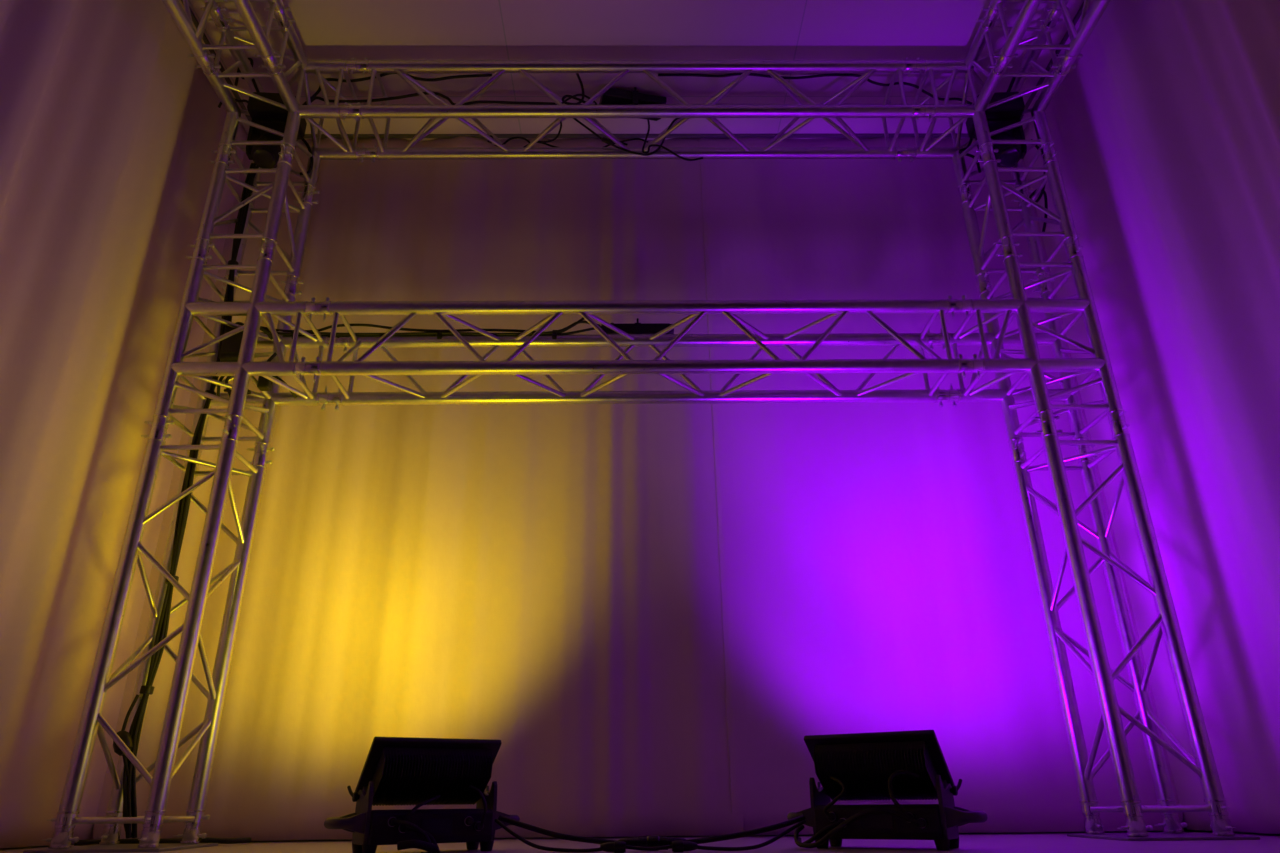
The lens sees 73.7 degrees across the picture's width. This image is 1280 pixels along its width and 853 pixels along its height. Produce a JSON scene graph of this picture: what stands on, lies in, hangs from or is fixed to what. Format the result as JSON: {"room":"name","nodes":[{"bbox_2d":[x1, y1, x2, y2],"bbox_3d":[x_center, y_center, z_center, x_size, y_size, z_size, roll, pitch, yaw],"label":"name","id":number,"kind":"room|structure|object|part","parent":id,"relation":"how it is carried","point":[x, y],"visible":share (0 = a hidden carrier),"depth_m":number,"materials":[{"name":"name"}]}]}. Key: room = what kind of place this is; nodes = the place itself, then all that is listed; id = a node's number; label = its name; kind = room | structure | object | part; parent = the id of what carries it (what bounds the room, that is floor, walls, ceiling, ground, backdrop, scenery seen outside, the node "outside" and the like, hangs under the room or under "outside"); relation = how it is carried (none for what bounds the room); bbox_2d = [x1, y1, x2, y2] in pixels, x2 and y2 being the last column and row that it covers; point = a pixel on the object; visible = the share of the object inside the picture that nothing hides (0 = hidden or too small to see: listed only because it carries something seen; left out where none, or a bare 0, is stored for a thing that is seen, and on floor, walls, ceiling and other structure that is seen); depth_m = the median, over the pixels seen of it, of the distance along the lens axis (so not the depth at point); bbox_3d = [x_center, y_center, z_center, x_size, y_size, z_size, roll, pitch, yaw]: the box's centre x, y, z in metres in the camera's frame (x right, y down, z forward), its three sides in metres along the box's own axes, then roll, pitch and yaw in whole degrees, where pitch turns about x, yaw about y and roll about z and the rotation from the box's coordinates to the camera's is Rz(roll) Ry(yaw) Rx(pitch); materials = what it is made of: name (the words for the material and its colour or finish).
{"room":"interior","nodes":[
{"label":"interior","id":0,"kind":"room"},
{"bbox_2d":[179,0,1087,140],"bbox_3d":[0.011,-2.593,1.335,4.210,0.100,6.530,0,-24,-1],"label":"ceiling","id":1,"kind":"structure","parent":0,"point":[325,29],"depth_m":3.51,"materials":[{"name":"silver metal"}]},
{"bbox_2d":[181,0,251,121],"bbox_3d":[-1.750,-2.385,1.630,0.015,0.010,5.070,0,-24,-1],"label":"rail","id":2,"kind":"object","parent":1,"relation":"attached to","point":[196,23],"visible":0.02,"depth_m":3.60,"materials":[{"name":"metal"}]},
{"bbox_2d":[0,0,247,848],"bbox_3d":[-1.795,-1.012,1.074,0.218,2.961,5.160,0,-24,-1],"label":"curtain","id":3,"kind":"object","parent":2,"relation":"hanging from","point":[109,129],"visible":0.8,"depth_m":2.75,"materials":[{"name":"beige fabric"}]},
{"bbox_2d":[304,133,968,137],"bbox_3d":[-0.015,-1.361,3.998,3.570,0.010,0.018,0,-24,-1],"label":"rail","id":4,"kind":"object","parent":1,"relation":"attached to","point":[803,135],"visible":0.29,"depth_m":3.99,"materials":[{"name":"metal"}]},
{"bbox_2d":[92,136,743,840],"bbox_3d":[-0.742,0.009,3.419,2.147,2.961,0.071,0,-24,-1],"label":"curtain","id":5,"kind":"object","parent":4,"relation":"hanging from","point":[542,581],"visible":0.69,"depth_m":3.22,"materials":[{"name":"beige fabric"}]},
{"bbox_2d":[699,137,1183,834],"bbox_3d":[1.052,-0.002,3.438,1.523,2.961,0.048,0,-24,-1],"label":"curtain","id":6,"kind":"object","parent":4,"relation":"hanging from","point":[877,574],"visible":0.68,"depth_m":3.25,"materials":[{"name":"beige fabric"}]},
{"bbox_2d":[1020,1,1083,118],"bbox_3d":[1.765,-2.403,1.672,0.015,0.010,5.070,0,-24,-1],"label":"rail","id":7,"kind":"object","parent":1,"relation":"attached to","point":[1076,18],"visible":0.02,"depth_m":3.61,"materials":[{"name":"metal"}]},
{"bbox_2d":[1023,0,1279,833],"bbox_3d":[1.845,-1.032,1.118,0.198,2.960,5.160,0,-24,-1],"label":"curtain","id":8,"kind":"object","parent":7,"relation":"hanging from","point":[1165,129],"visible":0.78,"depth_m":2.79,"materials":[{"name":"beige fabric"}]},
{"bbox_2d":[0,831,1279,852],"bbox_3d":[0.040,0.216,0.098,4.210,0.100,6.530,0,-24,-1],"label":"floor","id":9,"kind":"structure","parent":0,"point":[1057,842],"depth_m":2.27,"materials":[{"name":"plastic"}]},
{"bbox_2d":[23,843,217,852],"bbox_3d":[-1.465,1.204,2.440,0.360,0.008,0.360,0,-24,-1],"label":"base plate","id":10,"kind":"object","parent":9,"relation":"on","point":[97,848],"visible":0.86,"depth_m":2.32,"materials":[{"name":"metal"}]},
{"bbox_2d":[42,439,265,848],"bbox_3d":[-1.471,0.650,2.684,0.318,1.202,0.318,-3,-24,5],"label":"truss","id":11,"kind":"object","parent":10,"relation":"on","point":[92,721],"visible":0.96,"depth_m":2.62,"materials":[{"name":"metal"}]},
{"bbox_2d":[113,163,258,838],"bbox_3d":[-1.553,0.065,3.006,0.118,2.500,0.066,11,-26,-25],"label":"cable bundle","id":12,"kind":"object","parent":11,"relation":"attached to","point":[131,738],"visible":0.76,"depth_m":2.78,"materials":[{"name":"black rubber"}]},
{"bbox_2d":[141,237,350,469],"bbox_3d":[-1.369,-0.271,3.082,0.572,0.801,0.348,0,-24,-1],"label":"junction","id":13,"kind":"object","parent":11,"relation":"on","point":[260,305],"visible":0.84,"depth_m":3.01,"materials":[{"name":"metal"}]},
{"bbox_2d":[213,322,272,399],"bbox_3d":[-1.445,-0.244,3.087,0.184,0.322,0.094,0,-24,-1],"label":"box","id":14,"kind":"object","parent":13,"relation":"attached to","point":[230,348],"visible":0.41,"depth_m":3.06,"materials":[{"name":"black plastic"}]},
{"bbox_2d":[197,162,311,277],"bbox_3d":[-1.486,-0.792,3.319,0.289,0.347,0.289,0,-24,-1],"label":"truss","id":15,"kind":"object","parent":13,"relation":"on","point":[278,198],"visible":0.84,"depth_m":3.26,"materials":[{"name":"metal"}]},
{"bbox_2d":[188,1,384,208],"bbox_3d":[-1.382,-1.262,3.388,0.561,0.566,0.582,0,-24,-1],"label":"block","id":16,"kind":"object","parent":15,"relation":"on","point":[296,111],"visible":0.8,"depth_m":3.37,"materials":[{"name":"metal"}]},
{"bbox_2d":[162,0,282,55],"bbox_3d":[-1.479,-1.882,2.250,0.289,0.289,2.005,0,-24,-1],"label":"truss","id":17,"kind":"object","parent":16,"relation":"attached to","point":[182,19],"visible":1,"depth_m":3.03,"materials":[{"name":"metal"}]},
{"bbox_2d":[218,98,247,107],"bbox_3d":[-1.642,-1.320,3.473,0.141,0.054,0.010,0,-24,-1],"label":"cable","id":18,"kind":"object","parent":16,"relation":"attached to","point":[236,100],"visible":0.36,"depth_m":3.47,"materials":[{"name":"black rubber"}]},
{"bbox_2d":[235,58,259,91],"bbox_3d":[-1.594,-1.427,3.521,0.154,0.262,0.012,0,-24,-1],"label":"cable","id":19,"kind":"object","parent":16,"relation":"attached to","point":[250,59],"visible":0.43,"depth_m":3.52,"materials":[{"name":"black rubber"}]},
{"bbox_2d":[246,92,306,168],"bbox_3d":[-1.492,-1.218,3.489,0.184,0.421,0.161,1,-24,-4],"label":"lamp","id":20,"kind":"object","parent":16,"relation":"hanging from","point":[262,113],"visible":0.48,"depth_m":3.43,"materials":[{"name":"metal"}]},
{"bbox_2d":[300,138,312,174],"bbox_3d":[-1.432,-1.177,3.576,0.154,0.311,0.012,0,-24,-1],"label":"cable","id":21,"kind":"object","parent":16,"relation":"hanging from","point":[303,139],"visible":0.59,"depth_m":3.54,"materials":[{"name":"black rubber"}]},
{"bbox_2d":[361,60,912,159],"bbox_3d":[-0.011,-1.319,3.565,2.192,0.289,0.289,0,-24,-1],"label":"truss","id":22,"kind":"object","parent":16,"relation":"attached to","point":[588,111],"visible":0.96,"depth_m":3.48,"materials":[{"name":"metal"}]},
{"bbox_2d":[302,73,491,104],"bbox_3d":[-1.020,-1.425,3.602,0.781,0.196,0.012,0,-24,-1],"label":"cable","id":23,"kind":"object","parent":22,"relation":"attached to","point":[317,92],"visible":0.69,"depth_m":3.62,"materials":[{"name":"black rubber"}]},
{"bbox_2d":[311,92,556,104],"bbox_3d":[-0.876,-1.388,3.620,1.074,0.081,0.012,0,-24,-1],"label":"cable","id":24,"kind":"object","parent":22,"relation":"attached to","point":[425,93],"visible":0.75,"depth_m":3.61,"materials":[{"name":"black rubber"}]},
{"bbox_2d":[537,121,561,142],"bbox_3d":[-0.391,-1.258,3.633,0.117,0.132,0.008,0,-24,-1],"label":"cable","id":25,"kind":"object","parent":22,"relation":"hanging from","point":[556,137],"visible":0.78,"depth_m":3.61,"materials":[{"name":"black rubber"}]},
{"bbox_2d":[487,137,647,146],"bbox_3d":[-0.307,-1.201,3.636,0.686,0.085,0.008,0,-24,-1],"label":"cable","id":26,"kind":"object","parent":22,"relation":"attached to","point":[511,138],"visible":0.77,"depth_m":3.64,"materials":[{"name":"black rubber"}]},
{"bbox_2d":[562,73,585,104],"bbox_3d":[-0.269,-1.441,3.572,0.112,0.253,0.011,0,-24,-1],"label":"cable","id":27,"kind":"object","parent":22,"relation":"attached to","point":[581,100],"visible":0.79,"depth_m":3.53,"materials":[{"name":"black rubber"}]},
{"bbox_2d":[561,94,596,104],"bbox_3d":[-0.260,-1.389,3.637,0.157,0.072,0.009,0,-24,-1],"label":"cable","id":28,"kind":"object","parent":22,"relation":"attached to","point":[576,95],"visible":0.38,"depth_m":3.64,"materials":[{"name":"black rubber"}]},
{"bbox_2d":[573,118,679,155],"bbox_3d":[-0.050,-1.266,3.539,0.484,0.219,0.200,0,-24,-1],"label":"cable","id":29,"kind":"object","parent":22,"relation":"hanging from","point":[575,119],"visible":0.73,"depth_m":3.59,"materials":[{"name":"black rubber"}]},
{"bbox_2d":[601,137,627,145],"bbox_3d":[-0.107,-1.198,3.587,0.111,0.042,0.024,0,-24,-1],"label":"plug","id":30,"kind":"object","parent":29,"relation":"attached to","point":[604,139],"visible":0.94,"depth_m":3.58,"materials":[{"name":"black plastic"}]},
{"bbox_2d":[599,87,666,120],"bbox_3d":[-0.032,-1.417,3.759,0.284,0.091,0.117,4,-24,-11],"label":"lamp","id":31,"kind":"object","parent":22,"relation":"attached to","point":[611,96],"visible":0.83,"depth_m":3.71,"materials":[{"name":"black plastic"}]},
{"bbox_2d":[642,118,702,160],"bbox_3d":[0.135,-1.206,3.497,0.253,0.179,0.167,0,-24,-1],"label":"cable","id":32,"kind":"object","parent":22,"relation":"hanging from","point":[648,121],"visible":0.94,"depth_m":3.54,"materials":[{"name":"black rubber"}]},
{"bbox_2d":[658,73,971,104],"bbox_3d":[0.742,-1.438,3.636,1.328,0.180,0.011,0,-24,-1],"label":"cable","id":33,"kind":"object","parent":22,"relation":"attached to","point":[731,74],"visible":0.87,"depth_m":3.66,"materials":[{"name":"black rubber"}]},
{"bbox_2d":[257,353,296,398],"bbox_3d":[-1.304,-0.193,3.101,0.058,0.168,0.154,-20,-30,37],"label":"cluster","id":34,"kind":"object","parent":13,"relation":"attached to","point":[263,384],"visible":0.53,"depth_m":3.03,"materials":[{"name":"black plastic"}]},
{"bbox_2d":[320,299,958,404],"bbox_3d":[0.000,-0.266,3.102,2.192,0.289,0.289,0,-24,-1],"label":"truss","id":35,"kind":"object","parent":13,"relation":"attached to","point":[697,309],"visible":1,"depth_m":3.03,"materials":[{"name":"metal"}]},
{"bbox_2d":[261,317,601,338],"bbox_3d":[-0.801,-0.358,3.265,1.314,0.110,0.061,0,-24,-1],"label":"cable bundle","id":36,"kind":"object","parent":35,"relation":"attached to","point":[421,332],"visible":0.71,"depth_m":3.24,"materials":[{"name":"black rubber"}]},
{"bbox_2d":[601,318,673,333],"bbox_3d":[-0.009,-0.358,3.368,0.284,0.091,0.117,0,-24,-1],"label":"lamp","id":37,"kind":"object","parent":35,"relation":"attached to","point":[630,328],"visible":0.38,"depth_m":3.32,"materials":[{"name":"black plastic"}]},
{"bbox_2d":[74,837,250,845],"bbox_3d":[-1.471,1.275,2.625,0.513,0.020,0.080,2,-24,-7],"label":"cable","id":38,"kind":"object","parent":9,"relation":"on","point":[207,839],"visible":0.59,"depth_m":2.62,"materials":[{"name":"black rubber"}]},
{"bbox_2d":[324,737,519,852],"bbox_3d":[-0.516,0.922,2.137,0.488,0.265,0.285,12,-27,-27],"label":"floor light","id":39,"kind":"object","parent":9,"relation":"on","point":[419,772],"visible":0.99,"depth_m":2.13,"materials":[{"name":"grey metal"}]},
{"bbox_3d":[-0.716,0.958,2.062,0.086,0.048,0.124,12,-27,-27],"label":"handle","id":40,"kind":"part","parent":39,"relation":"part of","materials":[{"name":"grey paint"}]},
{"bbox_3d":[-0.725,0.918,2.143,0.037,0.031,0.009,-20,-31,38],"label":"lock lever","id":41,"kind":"part","parent":39,"relation":"part of","materials":[{"name":"black plastic"}]},
{"bbox_3d":[-0.708,0.924,2.129,0.015,0.024,0.024,12,-27,-27],"label":"pivot knob","id":42,"kind":"part","parent":39,"relation":"part of","materials":[{"name":"black plastic"}]},
{"bbox_3d":[-0.678,0.945,2.090,0.010,0.141,0.132,12,-27,-27],"label":"plate","id":43,"kind":"part","parent":39,"relation":"part of","materials":[{"name":"grey paint"}]},
{"bbox_3d":[-0.547,0.886,2.211,0.332,0.014,0.204,12,-67,-27],"label":"frame","id":44,"kind":"part","parent":39,"relation":"part of","materials":[{"name":"black metal"}]},
{"bbox_2d":[372,748,492,805],"bbox_3d":[-0.535,0.909,2.178,0.279,0.060,0.176,12,-67,-27],"label":"light panel","id":45,"kind":"object","parent":39,"relation":"in","point":[400,776],"depth_m":2.15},
{"bbox_3d":[-0.403,1.006,2.234,0.010,0.141,0.132,12,-27,-27],"label":"plate","id":46,"kind":"part","parent":39,"relation":"part of","materials":[{"name":"grey paint"}]},
{"bbox_3d":[-0.366,1.034,2.244,0.086,0.048,0.124,12,-27,-27],"label":"handle","id":47,"kind":"part","parent":39,"relation":"part of","materials":[{"name":"grey paint"}]},
{"bbox_2d":[495,819,805,852],"bbox_3d":[0.028,0.986,2.065,0.771,0.076,0.096,0,-24,-1],"label":"cable","id":48,"kind":"object","parent":9,"relation":"on","point":[616,846],"visible":1,"depth_m":2.02,"materials":[{"name":"black rubber"}]},
{"bbox_2d":[498,815,805,850],"bbox_3d":[0.030,0.996,2.098,0.765,0.083,0.053,0,-24,-1],"label":"cable","id":49,"kind":"object","parent":9,"relation":"on","point":[649,841],"visible":0.75,"depth_m":2.08,"materials":[{"name":"black rubber"}]},
{"bbox_2d":[787,730,987,850],"bbox_3d":[0.590,0.904,2.124,0.488,0.264,0.238,-14,-27,27],"label":"floor light","id":50,"kind":"object","parent":9,"relation":"on","point":[894,766],"visible":0.98,"depth_m":2.09,"materials":[{"name":"grey metal"}]},
{"bbox_3d":[0.431,1.012,2.214,0.086,0.048,0.124,-14,-27,27],"label":"handle","id":51,"kind":"part","parent":50,"relation":"part of","materials":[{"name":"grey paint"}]},
{"bbox_3d":[0.468,0.983,2.203,0.010,0.141,0.132,-14,-27,27],"label":"plate","id":52,"kind":"part","parent":50,"relation":"part of","materials":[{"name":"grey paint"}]},
{"bbox_3d":[0.609,0.860,2.179,0.332,0.014,0.204,-14,-67,27],"label":"frame","id":53,"kind":"part","parent":50,"relation":"part of","materials":[{"name":"black metal"}]},
{"bbox_3d":[0.741,0.916,2.057,0.010,0.141,0.132,-14,-27,27],"label":"plate","id":54,"kind":"part","parent":50,"relation":"part of","materials":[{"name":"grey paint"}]},
{"bbox_3d":[0.770,0.894,2.096,0.015,0.024,0.024,-14,-27,27],"label":"pivot knob","id":55,"kind":"part","parent":50,"relation":"part of","materials":[{"name":"black plastic"}]},
{"bbox_3d":[0.787,0.887,2.110,0.037,0.031,0.009,19,-30,-37],"label":"lock lever","id":56,"kind":"part","parent":50,"relation":"part of","materials":[{"name":"black plastic"}]},
{"bbox_3d":[0.778,0.927,2.028,0.086,0.048,0.124,-14,-27,27],"label":"handle","id":57,"kind":"part","parent":50,"relation":"part of","materials":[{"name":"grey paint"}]},
{"bbox_2d":[1067,832,1259,840],"bbox_3d":[1.500,1.189,2.476,0.360,0.008,0.360,0,-24,-1],"label":"base plate","id":58,"kind":"object","parent":9,"relation":"on","point":[1161,836],"visible":0.88,"depth_m":2.35,"materials":[{"name":"metal"}]},
{"bbox_2d":[1013,434,1235,836],"bbox_3d":[1.494,0.634,2.720,0.318,1.202,0.318,-3,-24,5],"label":"truss","id":59,"kind":"object","parent":58,"relation":"on","point":[1203,764],"visible":1,"depth_m":2.67,"materials":[{"name":"metal"}]},
{"bbox_2d":[926,235,1129,464],"bbox_3d":[1.371,-0.284,3.118,0.555,0.801,0.337,0,-24,-1],"label":"junction","id":60,"kind":"object","parent":59,"relation":"on","point":[1016,302],"visible":0.91,"depth_m":3.07,"materials":[{"name":"metal"}]},
{"bbox_2d":[962,161,1076,275],"bbox_3d":[1.479,-0.808,3.354,0.289,0.347,0.289,0,-24,-1],"label":"truss","id":61,"kind":"object","parent":60,"relation":"on","point":[1064,219],"visible":0.92,"depth_m":3.30,"materials":[{"name":"metal"}]},
{"bbox_2d":[887,3,1082,207],"bbox_3d":[1.362,-1.276,3.421,0.555,0.566,0.582,0,-24,-1],"label":"truss corner","id":62,"kind":"object","parent":61,"relation":"on","point":[963,111],"visible":0.88,"depth_m":3.40,"materials":[{"name":"metal"}]},
{"bbox_2d":[959,139,980,172],"bbox_3d":[1.385,-1.187,3.608,0.087,0.282,0.012,0,-24,-1],"label":"cable","id":63,"kind":"object","parent":62,"relation":"hanging from","point":[970,140],"visible":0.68,"depth_m":3.58,"materials":[{"name":"black rubber"}]},
{"bbox_2d":[966,92,1026,166],"bbox_3d":[1.476,-1.234,3.525,0.184,0.421,0.161,-2,-24,2],"label":"lamp","id":64,"kind":"object","parent":62,"relation":"hanging from","point":[1008,113],"visible":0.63,"depth_m":3.47,"materials":[{"name":"metal"}]},
{"bbox_2d":[1007,77,1015,91],"bbox_3d":[1.528,-1.390,3.535,0.081,0.148,0.014,0,-24,-1],"label":"cable","id":65,"kind":"object","parent":62,"relation":"attached to","point":[1013,78],"visible":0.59,"depth_m":3.54,"materials":[{"name":"black rubber"}]},
{"bbox_2d":[1029,139,1047,231],"bbox_3d":[1.619,-0.975,3.462,0.109,0.484,0.011,0,-24,-1],"label":"cable","id":66,"kind":"object","parent":62,"relation":"attached to","point":[1036,146],"visible":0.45,"depth_m":3.43,"materials":[{"name":"black rubber"}]},
{"bbox_2d":[990,0,1110,55],"bbox_3d":[1.486,-1.897,2.285,0.289,0.289,2.005,0,-24,-1],"label":"truss","id":67,"kind":"object","parent":62,"relation":"attached to","point":[1089,20],"visible":1,"depth_m":3.07,"materials":[{"name":"metal"}]},
{"bbox_2d":[274,828,1194,840],"bbox_3d":[-0.002,0.067,3.567,3.810,2.970,0.100,0,-24,-1],"label":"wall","id":68,"kind":"structure","parent":0,"point":[1185,829],"depth_m":2.92,"materials":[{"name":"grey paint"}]},
{"bbox_2d":[1195,830,1279,834],"bbox_3d":[1.980,-1.199,0.740,0.100,2.970,6.330,0,-24,-1],"label":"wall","id":69,"kind":"structure","parent":0,"point":[1195,830],"depth_m":2.69,"materials":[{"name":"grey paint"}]}
]}

